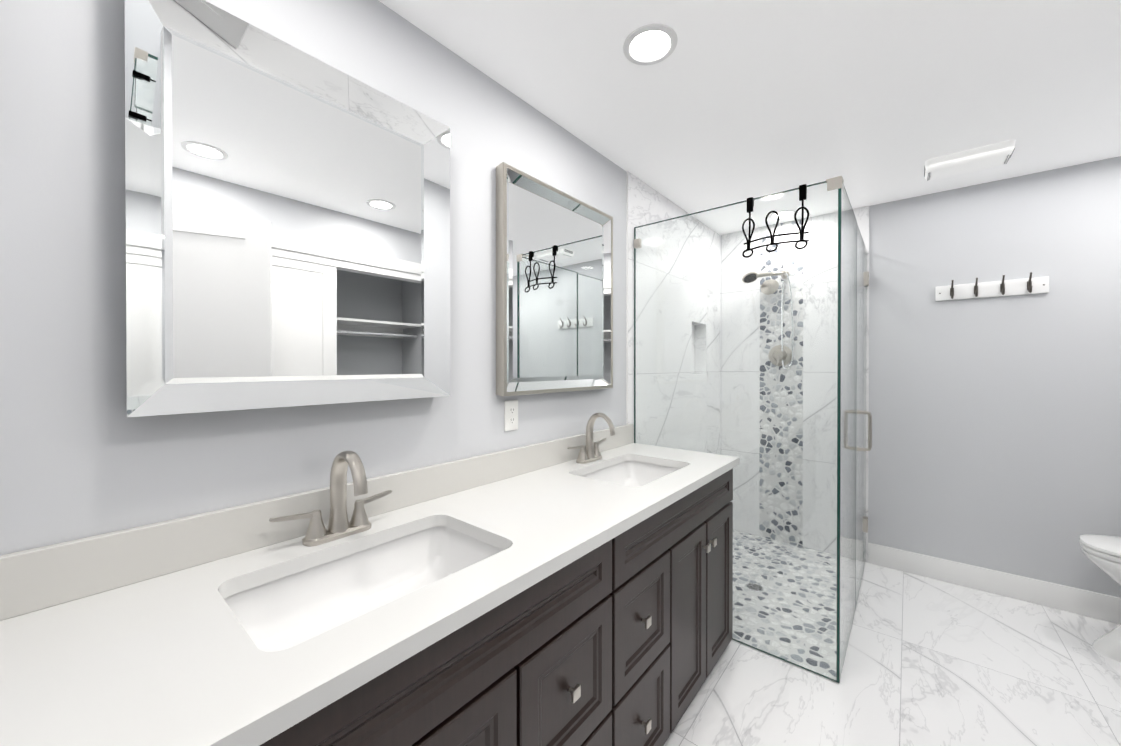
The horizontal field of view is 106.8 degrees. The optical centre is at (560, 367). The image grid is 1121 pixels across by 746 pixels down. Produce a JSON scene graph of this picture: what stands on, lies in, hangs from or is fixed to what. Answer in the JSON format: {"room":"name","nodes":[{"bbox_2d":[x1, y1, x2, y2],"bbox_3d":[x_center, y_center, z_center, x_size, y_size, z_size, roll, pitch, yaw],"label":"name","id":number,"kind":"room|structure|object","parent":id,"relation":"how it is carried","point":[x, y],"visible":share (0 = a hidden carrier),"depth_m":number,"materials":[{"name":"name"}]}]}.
{"room":"bathroom","nodes":[
{"label":"bathroom","id":0,"kind":"room"},
{"bbox_2d":[0,0,626,555],"bbox_3d":[-0.425,0.121,1.486,0.120,2.440,2.340,0,0,40],"label":"wall","id":1,"kind":"structure","parent":0,"point":[82,456],"depth_m":0.89,"materials":[{"name":"grey paint"}]},
{"bbox_2d":[124,0,449,416],"bbox_3d":[-0.620,-0.341,1.092,0.078,0.867,0.728,0,0,40],"label":"mirror","id":2,"kind":"object","parent":1,"relation":"attached to","point":[287,224],"visible":1,"depth_m":1.00,"materials":[{"name":"white mirror"}]},
{"bbox_2d":[504,400,517,430],"bbox_3d":[-0.195,0.190,1.659,0.009,0.120,0.072,0,0,40],"label":"electrical outlet plate","id":3,"kind":"object","parent":1,"relation":"attached to","point":[510,415],"visible":1,"depth_m":1.65,"materials":[{"name":"white plastic"}]},
{"bbox_2d":[496,162,612,395],"bbox_3d":[0.011,-0.335,1.871,0.048,0.883,0.758,0,0,40],"label":"mirror","id":4,"kind":"object","parent":1,"relation":"attached to","point":[554,290],"visible":1,"depth_m":1.80,"materials":[{"name":"white mirror"}]},
{"bbox_2d":[626,171,719,454],"bbox_3d":[0.849,0.113,3.002,0.130,2.440,1.620,0,0,40],"label":"wall tiles","id":5,"kind":"structure","parent":1,"relation":"attached to","point":[647,204],"depth_m":2.76,"materials":[{"name":"tile"}]},
{"bbox_2d":[379,0,1120,234],"bbox_3d":[1.177,-1.148,1.197,2.940,0.100,3.960,0,0,40],"label":"ceiling","id":6,"kind":"structure","parent":0,"point":[870,102],"depth_m":1.62,"materials":[{"name":"white paint"}]},
{"bbox_2d":[623,23,677,65],"bbox_3d":[0.305,-1.095,1.417,0.184,0.006,0.184,0,0,40],"label":"recessed light","id":7,"kind":"object","parent":6,"relation":"in","point":[650,44],"visible":1,"depth_m":1.41,"materials":[{"name":"white plastic"}]},
{"bbox_2d":[768,210,795,218],"bbox_3d":[1.604,-1.103,3.003,0.184,0.006,0.184,0,0,40],"label":"recessed light","id":8,"kind":"object","parent":6,"relation":"in","point":[783,215],"depth_m":3.00,"materials":[{"name":"white"}]},
{"bbox_2d":[924,140,1014,180],"bbox_3d":[2.132,-1.073,2.185,0.333,0.058,0.210,0,0,40],"label":"ceiling vent","id":9,"kind":"object","parent":6,"relation":"in","point":[979,158],"visible":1,"depth_m":2.14,"materials":[{"name":"white plastic"}]},
{"bbox_2d":[664,530,1120,745],"bbox_3d":[1.177,1.402,1.210,2.940,0.120,3.960,0,0,40],"label":"floor","id":10,"kind":"structure","parent":0,"point":[930,662],"depth_m":1.84,"materials":[{"name":"tile"}]},
{"bbox_2d":[0,413,739,745],"bbox_3d":[-0.094,0.775,1.319,0.599,1.134,2.261,0,0,40],"label":"bathroom vanity","id":11,"kind":"object","parent":10,"relation":"on","point":[575,590],"visible":1,"depth_m":0.92,"materials":[{"name":"white stone"}]},
{"bbox_2d":[634,176,871,682],"bbox_3d":[1.280,0.260,2.594,1.053,2.142,1.430,0,0,40],"label":"glass","id":12,"kind":"object","parent":10,"relation":"on","point":[851,411],"visible":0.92,"depth_m":2.01,"materials":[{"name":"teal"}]},
{"bbox_2d":[742,184,808,257],"bbox_3d":[0.967,-0.660,1.884,0.279,0.292,0.097,0,0,40],"label":"hook rack","id":13,"kind":"object","parent":12,"relation":"hanging from","point":[802,196],"visible":0.98,"depth_m":1.85,"materials":[{"name":"black metal"}]},
{"bbox_2d":[1079,535,1120,661],"bbox_3d":[2.820,0.918,1.764,0.786,0.842,0.475,0,0,40],"label":"toilet","id":14,"kind":"object","parent":10,"relation":"on","point":[1102,553],"visible":1,"depth_m":1.93,"materials":[{"name":"white ceramic"}]},
{"bbox_2d":[868,156,1120,597],"bbox_3d":[2.842,0.117,2.314,1.808,2.440,0.120,0,0,40],"label":"wall","id":15,"kind":"structure","parent":0,"point":[996,433],"depth_m":2.44,"materials":[{"name":"grey paint"}]},
{"bbox_2d":[720,206,868,562],"bbox_3d":[1.711,0.112,3.253,1.132,2.440,0.130,0,0,40],"label":"wall tile","id":16,"kind":"structure","parent":15,"relation":"attached to","point":[861,214],"depth_m":3.17,"materials":[{"name":"tile"}]},
{"bbox_2d":[742,271,793,369],"bbox_3d":[1.584,-0.362,3.192,0.354,0.752,0.114,0,0,19],"label":"shower fixture","id":17,"kind":"object","parent":16,"relation":"attached to","point":[771,284],"depth_m":3.15,"materials":[{"name":"silver metal"}]},
{"bbox_2d":[935,272,1048,300],"bbox_3d":[2.527,-0.477,2.450,0.470,0.115,0.070,0,0,40],"label":"hook rail","id":18,"kind":"object","parent":15,"relation":"attached to","point":[1029,285],"visible":1,"depth_m":2.45,"materials":[{"name":"white wood"}]},
{"bbox_2d":[868,543,1120,623],"bbox_3d":[2.753,1.268,2.307,1.687,0.137,0.014,0,0,40],"label":"baseboard","id":19,"kind":"structure","parent":15,"relation":"attached to","point":[1104,607],"depth_m":2.44,"materials":[{"name":"white"}]}
]}

